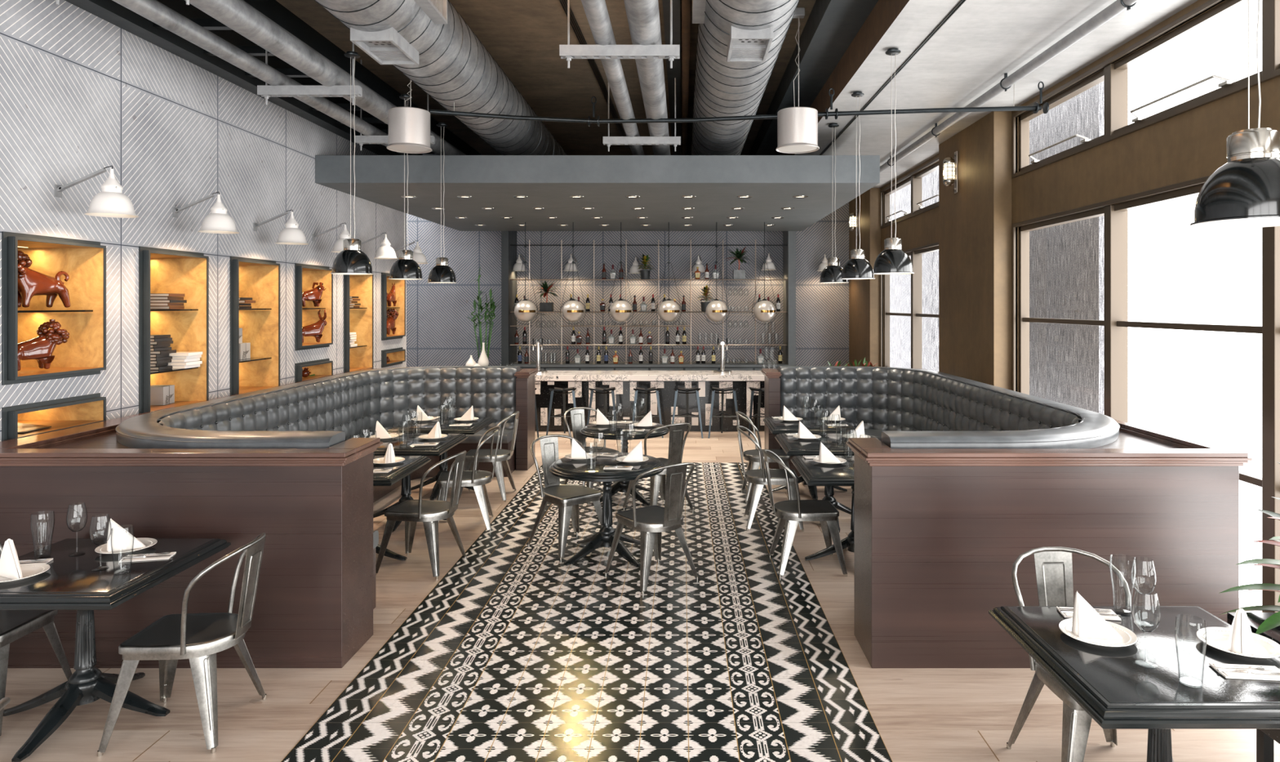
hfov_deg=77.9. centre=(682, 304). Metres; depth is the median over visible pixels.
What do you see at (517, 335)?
bottle
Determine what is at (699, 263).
wall lamp
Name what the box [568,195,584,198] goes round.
recessed light
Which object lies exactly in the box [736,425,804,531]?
metal chair
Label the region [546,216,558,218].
recessed light
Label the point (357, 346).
shelf
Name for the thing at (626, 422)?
napkin
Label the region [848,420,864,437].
folded napkin
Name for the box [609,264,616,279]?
bottle
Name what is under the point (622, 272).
bottle
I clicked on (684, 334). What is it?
bottle
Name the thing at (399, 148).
diffuser
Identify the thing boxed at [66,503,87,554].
wine glass
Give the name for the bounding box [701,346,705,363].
bottle
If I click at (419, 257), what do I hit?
wall lamp
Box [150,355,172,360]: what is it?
book
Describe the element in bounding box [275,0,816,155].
ceiling
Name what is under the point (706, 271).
bottle
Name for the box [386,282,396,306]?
horse figurine
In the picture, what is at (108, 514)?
wine glass
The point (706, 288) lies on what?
plant
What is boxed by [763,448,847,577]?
metal chair
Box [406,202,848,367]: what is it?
wall
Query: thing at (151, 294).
book
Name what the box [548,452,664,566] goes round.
round table
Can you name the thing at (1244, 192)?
pendant lamp
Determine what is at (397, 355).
display niche
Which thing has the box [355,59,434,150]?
hanger
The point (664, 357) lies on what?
bottle
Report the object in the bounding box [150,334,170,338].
book
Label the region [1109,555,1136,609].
beer glass
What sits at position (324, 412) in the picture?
bench
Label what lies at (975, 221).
column
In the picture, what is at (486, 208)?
recessed light
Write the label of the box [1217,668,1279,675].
knife
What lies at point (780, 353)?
bottle
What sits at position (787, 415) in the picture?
folded napkin
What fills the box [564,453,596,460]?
plate
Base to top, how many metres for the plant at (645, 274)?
0.490 m
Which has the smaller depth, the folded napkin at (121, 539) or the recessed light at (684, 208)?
the folded napkin at (121, 539)
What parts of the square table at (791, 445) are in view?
edge moulding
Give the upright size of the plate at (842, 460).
0.022 m
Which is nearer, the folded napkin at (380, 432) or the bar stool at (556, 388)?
the folded napkin at (380, 432)
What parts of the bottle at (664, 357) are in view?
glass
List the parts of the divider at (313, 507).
panel, post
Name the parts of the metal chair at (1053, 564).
leg, embossed frame, leg, leg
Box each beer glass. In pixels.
[30,511,54,556]
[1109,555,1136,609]
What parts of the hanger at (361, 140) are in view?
rod, rod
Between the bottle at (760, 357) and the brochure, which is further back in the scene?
the bottle at (760, 357)
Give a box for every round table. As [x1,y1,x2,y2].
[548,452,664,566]
[579,420,669,505]
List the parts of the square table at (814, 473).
edge moulding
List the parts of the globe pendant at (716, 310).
rod, globe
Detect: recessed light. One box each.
[400,195,417,198]
[431,207,445,209]
[455,216,468,218]
[457,195,472,198]
[481,207,495,209]
[500,216,513,218]
[512,195,528,198]
[531,207,545,209]
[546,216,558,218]
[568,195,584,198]
[581,207,595,209]
[591,216,603,218]
[625,195,639,198]
[631,207,644,209]
[635,216,648,218]
[680,195,696,198]
[680,207,694,209]
[681,216,693,218]
[726,216,738,218]
[731,207,744,209]
[737,195,751,198]
[781,207,794,209]
[792,195,808,198]
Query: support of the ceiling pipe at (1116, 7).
attached to the ceiling at (982, 41)
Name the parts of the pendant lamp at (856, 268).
lamp shade, lamp shade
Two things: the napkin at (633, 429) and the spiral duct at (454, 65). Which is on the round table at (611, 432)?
the napkin at (633, 429)
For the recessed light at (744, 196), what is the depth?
9.92 m
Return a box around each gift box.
[150,384,174,405]
[239,328,242,342]
[239,342,250,359]
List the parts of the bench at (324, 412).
backrest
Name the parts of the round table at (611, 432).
edge moulding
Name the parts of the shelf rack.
post, post, post, shelf rail, shelf, post, rail, shelf rail, shelf rail, shelf rail, shelf, post, post, post, stemware rail, post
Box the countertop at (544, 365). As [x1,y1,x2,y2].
[507,361,788,369]
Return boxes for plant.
[535,280,558,311]
[638,253,654,279]
[696,284,714,311]
[726,246,751,279]
[826,357,876,366]
[1219,462,1279,634]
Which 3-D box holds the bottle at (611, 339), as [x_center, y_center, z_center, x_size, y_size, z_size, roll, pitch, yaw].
[-1.332,0.595,14.799,0.126,0.275,0.080,0,0,0]
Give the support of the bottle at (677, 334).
on the shelf rack
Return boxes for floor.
[0,431,1279,761]
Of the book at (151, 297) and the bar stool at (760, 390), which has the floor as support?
the bar stool at (760, 390)
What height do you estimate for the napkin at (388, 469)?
0.008 m
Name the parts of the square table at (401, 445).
edge moulding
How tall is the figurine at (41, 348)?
0.328 m
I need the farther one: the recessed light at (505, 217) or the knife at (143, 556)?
the recessed light at (505, 217)
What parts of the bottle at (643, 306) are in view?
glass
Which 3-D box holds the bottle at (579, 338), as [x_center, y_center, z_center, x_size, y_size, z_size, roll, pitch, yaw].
[-1.938,0.615,14.797,0.110,0.235,0.075,0,0,0]
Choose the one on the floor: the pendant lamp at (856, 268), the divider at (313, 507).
the divider at (313, 507)
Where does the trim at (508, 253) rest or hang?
attached to the wall at (440, 332)
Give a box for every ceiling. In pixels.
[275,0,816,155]
[315,155,879,231]
[778,0,1198,187]
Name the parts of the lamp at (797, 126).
cord, lamp shade, rod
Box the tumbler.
[1174,615,1207,684]
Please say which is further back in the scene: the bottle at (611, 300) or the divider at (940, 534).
the bottle at (611, 300)
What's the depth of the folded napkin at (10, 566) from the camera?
3.62 m
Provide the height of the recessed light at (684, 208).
0.010 m
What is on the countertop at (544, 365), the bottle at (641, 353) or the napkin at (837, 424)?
the bottle at (641, 353)
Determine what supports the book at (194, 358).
on the book at (192, 362)
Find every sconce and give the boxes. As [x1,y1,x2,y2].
[848,208,857,235]
[942,151,957,193]
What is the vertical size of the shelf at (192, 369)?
0.012 m
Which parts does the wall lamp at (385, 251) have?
arm, lamp shade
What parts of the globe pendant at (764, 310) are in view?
rod, globe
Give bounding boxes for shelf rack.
[510,240,787,364]
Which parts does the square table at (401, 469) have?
edge moulding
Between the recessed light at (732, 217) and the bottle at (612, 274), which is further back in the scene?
the bottle at (612, 274)
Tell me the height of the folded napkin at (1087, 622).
0.158 m
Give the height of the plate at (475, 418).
0.022 m
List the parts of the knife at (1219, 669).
handle, blade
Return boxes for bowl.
[1131,559,1156,595]
[1132,593,1160,631]
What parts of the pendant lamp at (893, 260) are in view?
lamp shade, lamp shade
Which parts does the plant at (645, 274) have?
pot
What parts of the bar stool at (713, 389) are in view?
leg, leg, seat, leg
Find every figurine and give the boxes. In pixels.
[17,250,70,307]
[17,319,69,370]
[302,282,325,306]
[302,309,326,342]
[302,367,310,377]
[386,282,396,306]
[386,308,398,334]
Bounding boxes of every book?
[150,293,184,296]
[150,296,183,299]
[150,299,186,302]
[150,302,183,306]
[150,306,184,309]
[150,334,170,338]
[150,337,172,341]
[150,340,173,344]
[150,343,170,347]
[150,346,171,351]
[150,349,176,354]
[150,353,168,357]
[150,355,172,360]
[150,359,172,364]
[150,362,168,366]
[150,364,173,369]
[167,364,199,368]
[168,351,202,355]
[168,360,202,364]
[171,357,199,361]
[172,354,201,359]
[239,297,252,300]
[239,300,255,302]
[239,302,251,305]
[239,306,251,308]
[349,305,359,307]
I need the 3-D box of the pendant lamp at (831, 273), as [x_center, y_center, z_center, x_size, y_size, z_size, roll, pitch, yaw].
[1.680,-1.131,8.800,0.320,1.768,0.320,0,0,0]
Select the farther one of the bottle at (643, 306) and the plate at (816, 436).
the bottle at (643, 306)
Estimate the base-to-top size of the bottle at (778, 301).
0.322 m
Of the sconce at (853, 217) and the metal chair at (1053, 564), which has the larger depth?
the sconce at (853, 217)
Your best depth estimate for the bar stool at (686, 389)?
11.97 m
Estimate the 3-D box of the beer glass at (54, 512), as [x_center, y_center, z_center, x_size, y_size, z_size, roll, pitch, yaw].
[-3.180,1.140,3.930,0.096,0.218,0.096,0,0,0]
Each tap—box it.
[532,337,547,373]
[713,337,731,373]
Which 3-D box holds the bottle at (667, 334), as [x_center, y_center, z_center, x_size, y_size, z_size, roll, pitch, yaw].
[-0.281,0.571,14.779,0.076,0.322,0.078,0,0,0]
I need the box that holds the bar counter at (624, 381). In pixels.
[534,369,764,431]
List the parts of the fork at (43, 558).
handle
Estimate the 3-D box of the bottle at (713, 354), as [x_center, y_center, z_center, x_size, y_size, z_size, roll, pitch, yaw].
[0.577,0.933,14.779,0.076,0.322,0.078,0,0,0]
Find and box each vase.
[465,355,475,365]
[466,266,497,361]
[477,342,488,365]
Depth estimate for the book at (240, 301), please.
7.60 m
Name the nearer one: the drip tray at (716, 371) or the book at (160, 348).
the book at (160, 348)
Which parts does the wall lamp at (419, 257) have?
arm, lamp shade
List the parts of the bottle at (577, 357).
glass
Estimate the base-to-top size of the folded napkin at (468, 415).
0.158 m
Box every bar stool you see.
[534,387,538,437]
[546,386,576,435]
[585,386,616,437]
[632,386,663,437]
[671,386,702,438]
[707,386,738,438]
[747,386,764,438]
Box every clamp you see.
[887,155,894,167]
[931,123,940,137]
[1000,72,1011,91]
[1120,0,1136,10]
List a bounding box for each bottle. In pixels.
[514,293,519,307]
[514,328,519,344]
[517,346,521,363]
[522,326,526,343]
[524,346,528,363]
[565,346,569,363]
[571,326,575,344]
[573,348,581,363]
[576,331,582,343]
[585,328,590,344]
[585,346,589,363]
[586,293,590,311]
[596,346,600,363]
[600,298,605,311]
[601,262,606,279]
[602,326,606,344]
[604,346,608,363]
[608,293,613,311]
[608,328,614,343]
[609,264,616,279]
[613,351,618,363]
[618,263,623,279]
[618,326,622,344]
[628,346,632,363]
[629,328,635,344]
[632,295,636,311]
[638,328,643,343]
[639,346,643,363]
[640,296,647,311]
[646,331,652,344]
[648,346,653,363]
[651,293,655,311]
[661,348,667,363]
[665,326,669,344]
[670,346,674,363]
[675,326,679,343]
[678,351,684,363]
[681,295,685,311]
[682,326,686,344]
[694,266,700,279]
[695,346,699,363]
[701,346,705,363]
[704,262,709,279]
[711,346,715,363]
[712,264,719,279]
[756,348,764,363]
[776,293,780,311]
[777,346,782,363]
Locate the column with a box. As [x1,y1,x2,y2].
[938,111,1012,390]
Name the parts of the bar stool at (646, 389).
leg, leg, seat, leg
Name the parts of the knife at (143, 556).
handle, blade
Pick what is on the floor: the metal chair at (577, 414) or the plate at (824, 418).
the metal chair at (577, 414)
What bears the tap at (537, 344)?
on the bar counter at (624, 381)
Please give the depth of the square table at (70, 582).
3.78 m
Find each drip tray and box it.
[537,369,547,373]
[713,369,731,373]
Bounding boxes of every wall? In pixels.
[0,0,406,441]
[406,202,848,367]
[880,0,1279,391]
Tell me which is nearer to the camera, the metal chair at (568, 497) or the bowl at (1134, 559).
the bowl at (1134, 559)
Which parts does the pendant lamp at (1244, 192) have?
lamp shade, lamp shade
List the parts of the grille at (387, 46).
plate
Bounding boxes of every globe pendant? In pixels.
[512,222,537,324]
[560,222,586,324]
[608,222,633,324]
[656,222,681,324]
[703,222,728,324]
[751,222,777,324]
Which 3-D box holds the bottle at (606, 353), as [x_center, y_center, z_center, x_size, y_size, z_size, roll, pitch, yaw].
[-1.430,0.933,14.799,0.076,0.322,0.078,0,0,0]
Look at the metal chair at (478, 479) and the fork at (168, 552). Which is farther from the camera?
the metal chair at (478, 479)
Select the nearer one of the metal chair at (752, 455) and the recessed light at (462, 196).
the metal chair at (752, 455)
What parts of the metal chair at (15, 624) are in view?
leg, seat, leg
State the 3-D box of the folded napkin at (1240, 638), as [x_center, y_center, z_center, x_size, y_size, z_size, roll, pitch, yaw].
[2.029,1.163,2.884,0.079,0.158,0.169,0,0,30]
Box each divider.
[0,368,538,667]
[760,368,1252,667]
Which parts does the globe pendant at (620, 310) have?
rod, globe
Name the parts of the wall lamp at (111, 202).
wall plate, arm, lamp shade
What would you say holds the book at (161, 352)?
on the book at (162, 354)
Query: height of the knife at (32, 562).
0.007 m
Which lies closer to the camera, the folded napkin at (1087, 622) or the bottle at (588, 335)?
the folded napkin at (1087, 622)
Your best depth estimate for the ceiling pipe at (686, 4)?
7.35 m
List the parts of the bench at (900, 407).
backrest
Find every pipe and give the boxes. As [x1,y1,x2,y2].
[112,0,422,155]
[184,0,465,155]
[241,0,466,155]
[430,81,1048,126]
[581,0,644,155]
[623,0,670,155]
[681,0,691,155]
[880,0,1138,173]
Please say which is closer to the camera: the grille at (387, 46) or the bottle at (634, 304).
the grille at (387, 46)
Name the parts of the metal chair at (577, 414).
embossed frame, leg, seat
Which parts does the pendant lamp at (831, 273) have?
lamp shade, lamp shade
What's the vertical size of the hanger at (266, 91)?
0.955 m
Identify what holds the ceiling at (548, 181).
attached to the wall at (82, 95)
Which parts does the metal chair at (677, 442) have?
leg, leg, seat, leg, embossed frame, leg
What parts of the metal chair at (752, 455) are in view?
embossed frame, leg, leg, seat, leg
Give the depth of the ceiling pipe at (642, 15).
5.96 m
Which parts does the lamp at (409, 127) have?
lamp shade, rod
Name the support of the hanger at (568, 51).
hanging from the ceiling at (524, 37)
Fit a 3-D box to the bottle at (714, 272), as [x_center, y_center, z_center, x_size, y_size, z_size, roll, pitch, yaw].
[0.618,-0.616,14.779,0.126,0.275,0.080,0,0,0]
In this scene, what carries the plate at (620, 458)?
on the round table at (566, 468)
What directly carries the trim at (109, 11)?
attached to the wall at (82, 95)
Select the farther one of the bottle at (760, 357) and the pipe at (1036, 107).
the bottle at (760, 357)
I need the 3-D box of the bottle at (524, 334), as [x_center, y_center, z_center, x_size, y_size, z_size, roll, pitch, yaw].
[-2.954,0.571,14.799,0.076,0.322,0.078,0,0,0]
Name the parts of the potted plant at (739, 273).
pot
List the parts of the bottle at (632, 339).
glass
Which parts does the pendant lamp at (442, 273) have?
lamp shade, lamp shade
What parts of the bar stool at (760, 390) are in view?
leg, seat, leg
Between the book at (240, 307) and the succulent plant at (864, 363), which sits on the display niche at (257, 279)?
the book at (240, 307)
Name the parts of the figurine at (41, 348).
knob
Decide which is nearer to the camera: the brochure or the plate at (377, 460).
the brochure
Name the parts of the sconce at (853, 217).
lamp glass, plate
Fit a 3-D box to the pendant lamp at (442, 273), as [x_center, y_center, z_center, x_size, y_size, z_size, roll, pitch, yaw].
[-2.670,-1.131,8.780,0.320,1.768,0.320,0,0,0]
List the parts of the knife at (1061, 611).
handle, blade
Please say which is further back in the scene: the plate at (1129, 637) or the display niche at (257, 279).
the display niche at (257, 279)
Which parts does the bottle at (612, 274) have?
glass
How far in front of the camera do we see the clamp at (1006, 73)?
6.90 m
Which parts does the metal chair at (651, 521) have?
leg, leg, seat, leg, embossed frame, leg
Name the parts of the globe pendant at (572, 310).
globe, rod, stay rod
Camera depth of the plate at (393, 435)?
7.41 m
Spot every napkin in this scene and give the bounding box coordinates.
[0,538,22,579]
[19,557,53,563]
[106,518,146,551]
[119,551,176,562]
[373,468,391,472]
[374,420,391,438]
[382,443,395,462]
[411,442,438,445]
[416,404,430,420]
[426,421,441,438]
[448,423,471,426]
[459,405,474,420]
[570,438,591,457]
[595,408,611,424]
[595,453,617,456]
[603,465,632,469]
[615,421,632,423]
[622,428,644,431]
[622,440,643,461]
[636,410,652,426]
[782,404,797,420]
[797,420,815,438]
[818,441,840,462]
[825,423,848,426]
[826,404,840,420]
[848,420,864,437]
[1056,605,1121,620]
[1071,590,1122,639]
[1208,662,1279,680]
[1227,608,1254,654]
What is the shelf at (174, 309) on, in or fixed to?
attached to the display niche at (161, 270)
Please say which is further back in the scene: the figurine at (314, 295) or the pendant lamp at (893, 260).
the figurine at (314, 295)
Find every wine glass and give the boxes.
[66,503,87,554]
[88,514,111,568]
[1131,559,1156,622]
[1132,593,1160,663]
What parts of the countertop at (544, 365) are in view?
door, door, door, door, door, door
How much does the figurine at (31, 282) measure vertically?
0.371 m
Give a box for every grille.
[350,26,418,64]
[413,0,447,23]
[692,0,706,23]
[726,26,773,62]
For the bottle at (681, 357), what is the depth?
14.75 m
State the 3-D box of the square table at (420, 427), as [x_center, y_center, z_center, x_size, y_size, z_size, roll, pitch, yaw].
[-2.555,1.618,8.450,0.900,0.737,0.900,0,0,0]
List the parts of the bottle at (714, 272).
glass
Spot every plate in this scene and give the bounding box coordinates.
[0,562,49,582]
[94,537,157,554]
[368,433,398,439]
[373,456,404,464]
[410,417,435,421]
[418,433,447,439]
[453,417,479,421]
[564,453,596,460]
[591,420,616,425]
[616,455,648,462]
[631,422,657,427]
[777,417,802,421]
[793,434,821,439]
[813,457,846,464]
[820,417,845,421]
[842,433,870,438]
[1058,617,1137,646]
[1195,626,1279,657]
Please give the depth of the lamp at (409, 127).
6.81 m
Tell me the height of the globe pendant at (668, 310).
1.678 m
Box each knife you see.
[19,561,46,564]
[121,555,171,558]
[412,443,437,444]
[604,466,631,467]
[1060,609,1120,615]
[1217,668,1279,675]
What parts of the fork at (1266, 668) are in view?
handle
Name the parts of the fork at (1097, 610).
handle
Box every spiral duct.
[314,0,567,155]
[690,0,799,155]
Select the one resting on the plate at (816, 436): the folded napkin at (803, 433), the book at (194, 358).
the folded napkin at (803, 433)
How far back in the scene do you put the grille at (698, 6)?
5.55 m
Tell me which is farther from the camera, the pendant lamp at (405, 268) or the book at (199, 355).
the pendant lamp at (405, 268)
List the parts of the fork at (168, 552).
handle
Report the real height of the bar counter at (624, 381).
0.900 m
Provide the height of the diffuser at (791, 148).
0.001 m
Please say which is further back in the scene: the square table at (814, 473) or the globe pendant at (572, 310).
the globe pendant at (572, 310)
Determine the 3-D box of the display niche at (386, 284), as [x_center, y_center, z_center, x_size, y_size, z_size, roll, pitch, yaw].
[-4.378,0.020,11.158,0.665,0.926,0.796,0,0,0]
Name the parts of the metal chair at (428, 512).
leg, leg, seat, leg, leg, embossed frame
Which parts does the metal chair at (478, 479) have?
leg, seat, leg, leg, embossed frame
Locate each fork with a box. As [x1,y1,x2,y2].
[18,558,46,561]
[125,551,170,556]
[1059,608,1110,612]
[1213,665,1277,670]
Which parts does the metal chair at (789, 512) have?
embossed frame, leg, leg, seat, leg, leg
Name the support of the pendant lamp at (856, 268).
hanging from the ceiling at (982, 41)
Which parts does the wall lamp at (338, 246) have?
arm, lamp shade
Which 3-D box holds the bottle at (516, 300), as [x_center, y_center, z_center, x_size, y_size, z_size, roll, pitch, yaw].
[-3.099,-0.039,14.779,0.076,0.322,0.078,0,0,0]
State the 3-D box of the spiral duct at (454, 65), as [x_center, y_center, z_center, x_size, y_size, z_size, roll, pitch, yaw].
[-2.120,-2.200,6.300,0.691,0.691,17.800,0,0,0]
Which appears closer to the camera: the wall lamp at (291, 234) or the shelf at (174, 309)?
the shelf at (174, 309)
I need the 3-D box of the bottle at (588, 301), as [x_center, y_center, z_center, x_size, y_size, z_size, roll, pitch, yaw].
[-1.771,-0.039,14.779,0.076,0.322,0.078,0,0,0]
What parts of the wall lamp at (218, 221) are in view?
wall plate, arm, lamp shade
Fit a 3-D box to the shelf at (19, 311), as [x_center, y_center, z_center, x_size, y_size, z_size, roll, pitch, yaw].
[-4.410,0.041,5.164,0.580,0.012,0.726,0,0,0]
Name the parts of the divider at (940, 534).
post, panel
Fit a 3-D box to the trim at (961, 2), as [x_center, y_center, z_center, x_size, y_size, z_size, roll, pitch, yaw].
[1.857,-2.014,5.950,0.024,0.012,17.100,0,0,0]
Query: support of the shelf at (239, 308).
attached to the display niche at (257, 279)
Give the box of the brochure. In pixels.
[17,422,51,433]
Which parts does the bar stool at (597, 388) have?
leg, seat, leg, leg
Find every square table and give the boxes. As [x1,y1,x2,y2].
[0,537,231,761]
[373,433,467,532]
[373,455,431,559]
[386,416,495,499]
[763,416,855,499]
[774,433,853,532]
[791,455,853,559]
[988,605,1279,761]
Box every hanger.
[55,0,189,4]
[257,42,362,105]
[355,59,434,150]
[559,0,679,68]
[603,77,680,151]
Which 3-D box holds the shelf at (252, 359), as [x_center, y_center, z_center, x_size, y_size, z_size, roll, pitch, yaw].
[-4.410,0.531,7.564,0.580,0.012,0.726,0,0,0]
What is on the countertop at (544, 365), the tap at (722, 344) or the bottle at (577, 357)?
the bottle at (577, 357)
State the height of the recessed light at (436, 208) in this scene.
0.010 m
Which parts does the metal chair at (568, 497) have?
leg, embossed frame, leg, seat, leg, leg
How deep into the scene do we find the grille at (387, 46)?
5.62 m
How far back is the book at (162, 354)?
6.39 m
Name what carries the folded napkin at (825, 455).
on the plate at (842, 460)
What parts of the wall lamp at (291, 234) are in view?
wall plate, arm, lamp shade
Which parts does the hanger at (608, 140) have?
rod, rod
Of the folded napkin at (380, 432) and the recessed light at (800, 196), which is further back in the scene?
the recessed light at (800, 196)
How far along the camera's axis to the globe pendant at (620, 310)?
12.90 m
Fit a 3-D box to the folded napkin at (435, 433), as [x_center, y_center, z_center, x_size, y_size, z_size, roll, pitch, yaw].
[-2.334,1.163,7.399,0.169,0.158,0.079,0,0,30]
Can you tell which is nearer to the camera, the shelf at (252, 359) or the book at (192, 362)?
the book at (192, 362)
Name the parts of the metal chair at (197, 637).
leg, leg, seat, leg, leg, embossed frame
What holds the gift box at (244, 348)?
on the display niche at (257, 279)
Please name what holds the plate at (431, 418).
on the square table at (420, 427)
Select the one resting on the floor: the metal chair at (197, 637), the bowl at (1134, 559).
the metal chair at (197, 637)
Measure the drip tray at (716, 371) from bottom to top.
0.032 m
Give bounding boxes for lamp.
[53,165,138,217]
[172,191,239,233]
[253,209,308,244]
[311,222,350,252]
[330,51,373,275]
[360,232,397,258]
[386,79,431,153]
[387,93,423,279]
[394,240,428,263]
[426,122,457,283]
[512,253,527,271]
[563,253,578,271]
[627,256,641,273]
[691,254,705,271]
[760,253,776,270]
[775,7,819,153]
[817,253,827,271]
[818,123,848,283]
[840,91,875,279]
[871,48,914,274]
[1190,0,1279,228]
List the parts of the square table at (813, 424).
edge moulding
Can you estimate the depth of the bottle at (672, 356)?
14.77 m
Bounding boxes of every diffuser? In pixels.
[388,145,430,151]
[777,145,817,151]
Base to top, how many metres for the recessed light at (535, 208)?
0.010 m
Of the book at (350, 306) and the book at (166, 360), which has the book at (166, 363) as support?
the book at (166, 360)
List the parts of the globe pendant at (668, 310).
rod, globe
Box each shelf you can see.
[17,310,93,312]
[150,308,198,311]
[150,366,198,373]
[239,308,271,310]
[239,357,271,362]
[302,307,325,309]
[349,345,367,348]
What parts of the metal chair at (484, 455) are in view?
leg, leg, seat, leg, leg, embossed frame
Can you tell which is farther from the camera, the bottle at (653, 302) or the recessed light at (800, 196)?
the bottle at (653, 302)
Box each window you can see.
[880,156,938,228]
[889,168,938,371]
[1012,0,1279,177]
[1012,175,1279,612]
[1029,80,1104,414]
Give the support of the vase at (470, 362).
on the countertop
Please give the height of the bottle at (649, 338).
0.235 m
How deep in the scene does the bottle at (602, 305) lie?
14.75 m
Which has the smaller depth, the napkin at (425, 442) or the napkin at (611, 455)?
the napkin at (611, 455)
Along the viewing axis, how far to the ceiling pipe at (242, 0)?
6.58 m
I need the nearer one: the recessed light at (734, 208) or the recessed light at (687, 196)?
the recessed light at (687, 196)
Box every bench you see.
[115,365,519,608]
[777,365,1119,476]
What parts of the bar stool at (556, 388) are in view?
leg, seat, leg, leg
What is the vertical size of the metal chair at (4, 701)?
0.883 m
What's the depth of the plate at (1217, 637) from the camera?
2.90 m
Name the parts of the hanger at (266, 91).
rod, rod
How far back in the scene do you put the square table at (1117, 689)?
2.73 m
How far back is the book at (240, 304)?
7.62 m
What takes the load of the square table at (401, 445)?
on the floor
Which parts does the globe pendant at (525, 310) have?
stay rod, rod, globe, stay rod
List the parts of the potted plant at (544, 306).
pot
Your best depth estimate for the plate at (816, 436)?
7.37 m
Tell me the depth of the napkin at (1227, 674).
2.67 m
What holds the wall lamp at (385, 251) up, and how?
attached to the wall at (82, 95)
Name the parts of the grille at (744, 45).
plate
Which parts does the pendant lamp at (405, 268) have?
lamp shade, lamp shade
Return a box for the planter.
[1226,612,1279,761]
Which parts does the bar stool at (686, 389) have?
leg, seat, leg, leg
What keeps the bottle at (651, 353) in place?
on the countertop at (544, 365)
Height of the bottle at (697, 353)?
0.322 m
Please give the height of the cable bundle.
0.013 m
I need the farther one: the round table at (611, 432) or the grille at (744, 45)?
the round table at (611, 432)
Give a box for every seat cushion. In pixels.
[864,428,889,440]
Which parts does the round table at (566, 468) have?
edge moulding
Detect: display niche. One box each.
[1,231,106,385]
[1,392,106,440]
[138,245,208,413]
[230,256,279,395]
[294,262,333,350]
[294,358,333,382]
[343,274,373,372]
[381,272,405,340]
[381,346,405,367]
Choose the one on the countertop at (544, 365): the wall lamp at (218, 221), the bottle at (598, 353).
the bottle at (598, 353)
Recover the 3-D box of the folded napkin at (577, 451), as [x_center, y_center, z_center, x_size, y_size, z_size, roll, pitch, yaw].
[-0.827,1.160,6.420,0.169,0.158,0.079,0,0,12]
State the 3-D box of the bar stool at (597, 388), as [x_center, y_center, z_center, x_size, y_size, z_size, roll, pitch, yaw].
[-1.207,1.627,12.121,0.492,0.745,0.484,0,0,3]
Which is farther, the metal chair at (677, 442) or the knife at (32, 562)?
the metal chair at (677, 442)
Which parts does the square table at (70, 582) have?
edge moulding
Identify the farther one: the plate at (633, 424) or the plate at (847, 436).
the plate at (633, 424)
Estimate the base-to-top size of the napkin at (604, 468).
0.008 m
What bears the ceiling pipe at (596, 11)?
on the hanger at (568, 51)
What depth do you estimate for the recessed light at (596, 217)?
12.29 m
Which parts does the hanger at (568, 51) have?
rod, rod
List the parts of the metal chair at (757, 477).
embossed frame, leg, leg, seat, leg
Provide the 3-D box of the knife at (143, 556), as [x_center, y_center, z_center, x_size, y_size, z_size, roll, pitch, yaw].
[-2.634,1.238,3.897,0.225,0.007,0.016,0,0,-12]
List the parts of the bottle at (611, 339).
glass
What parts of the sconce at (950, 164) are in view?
lamp glass, plate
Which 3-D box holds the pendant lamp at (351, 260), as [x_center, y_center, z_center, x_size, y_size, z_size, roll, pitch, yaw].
[-2.640,-1.131,6.320,0.320,1.768,0.320,0,0,0]
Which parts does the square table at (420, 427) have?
edge moulding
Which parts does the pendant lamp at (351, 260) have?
lamp shade, lamp shade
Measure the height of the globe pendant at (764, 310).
1.678 m
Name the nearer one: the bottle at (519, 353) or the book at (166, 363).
the book at (166, 363)
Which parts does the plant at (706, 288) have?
pot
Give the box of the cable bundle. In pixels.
[559,0,630,147]
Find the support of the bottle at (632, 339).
on the shelf rack
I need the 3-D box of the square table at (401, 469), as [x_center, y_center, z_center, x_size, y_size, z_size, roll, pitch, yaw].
[-2.555,1.618,6.170,0.900,0.737,0.900,0,0,0]
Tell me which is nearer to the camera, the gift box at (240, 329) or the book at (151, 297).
the book at (151, 297)
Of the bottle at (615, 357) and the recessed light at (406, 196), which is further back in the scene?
the bottle at (615, 357)
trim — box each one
[64,0,396,155]
[153,0,481,155]
[501,231,516,365]
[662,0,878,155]
[782,231,795,365]
[819,0,965,155]
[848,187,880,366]
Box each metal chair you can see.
[0,542,72,735]
[0,696,10,710]
[97,532,266,756]
[375,450,466,579]
[437,426,501,531]
[458,410,519,502]
[527,434,611,559]
[564,406,626,494]
[604,462,698,594]
[622,422,693,511]
[735,411,790,502]
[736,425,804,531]
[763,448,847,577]
[1006,546,1173,761]
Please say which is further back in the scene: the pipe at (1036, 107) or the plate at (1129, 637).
the pipe at (1036, 107)
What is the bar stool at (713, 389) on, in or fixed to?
on the floor
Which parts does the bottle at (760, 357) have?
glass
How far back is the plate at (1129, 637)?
2.94 m
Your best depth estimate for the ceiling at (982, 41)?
6.59 m

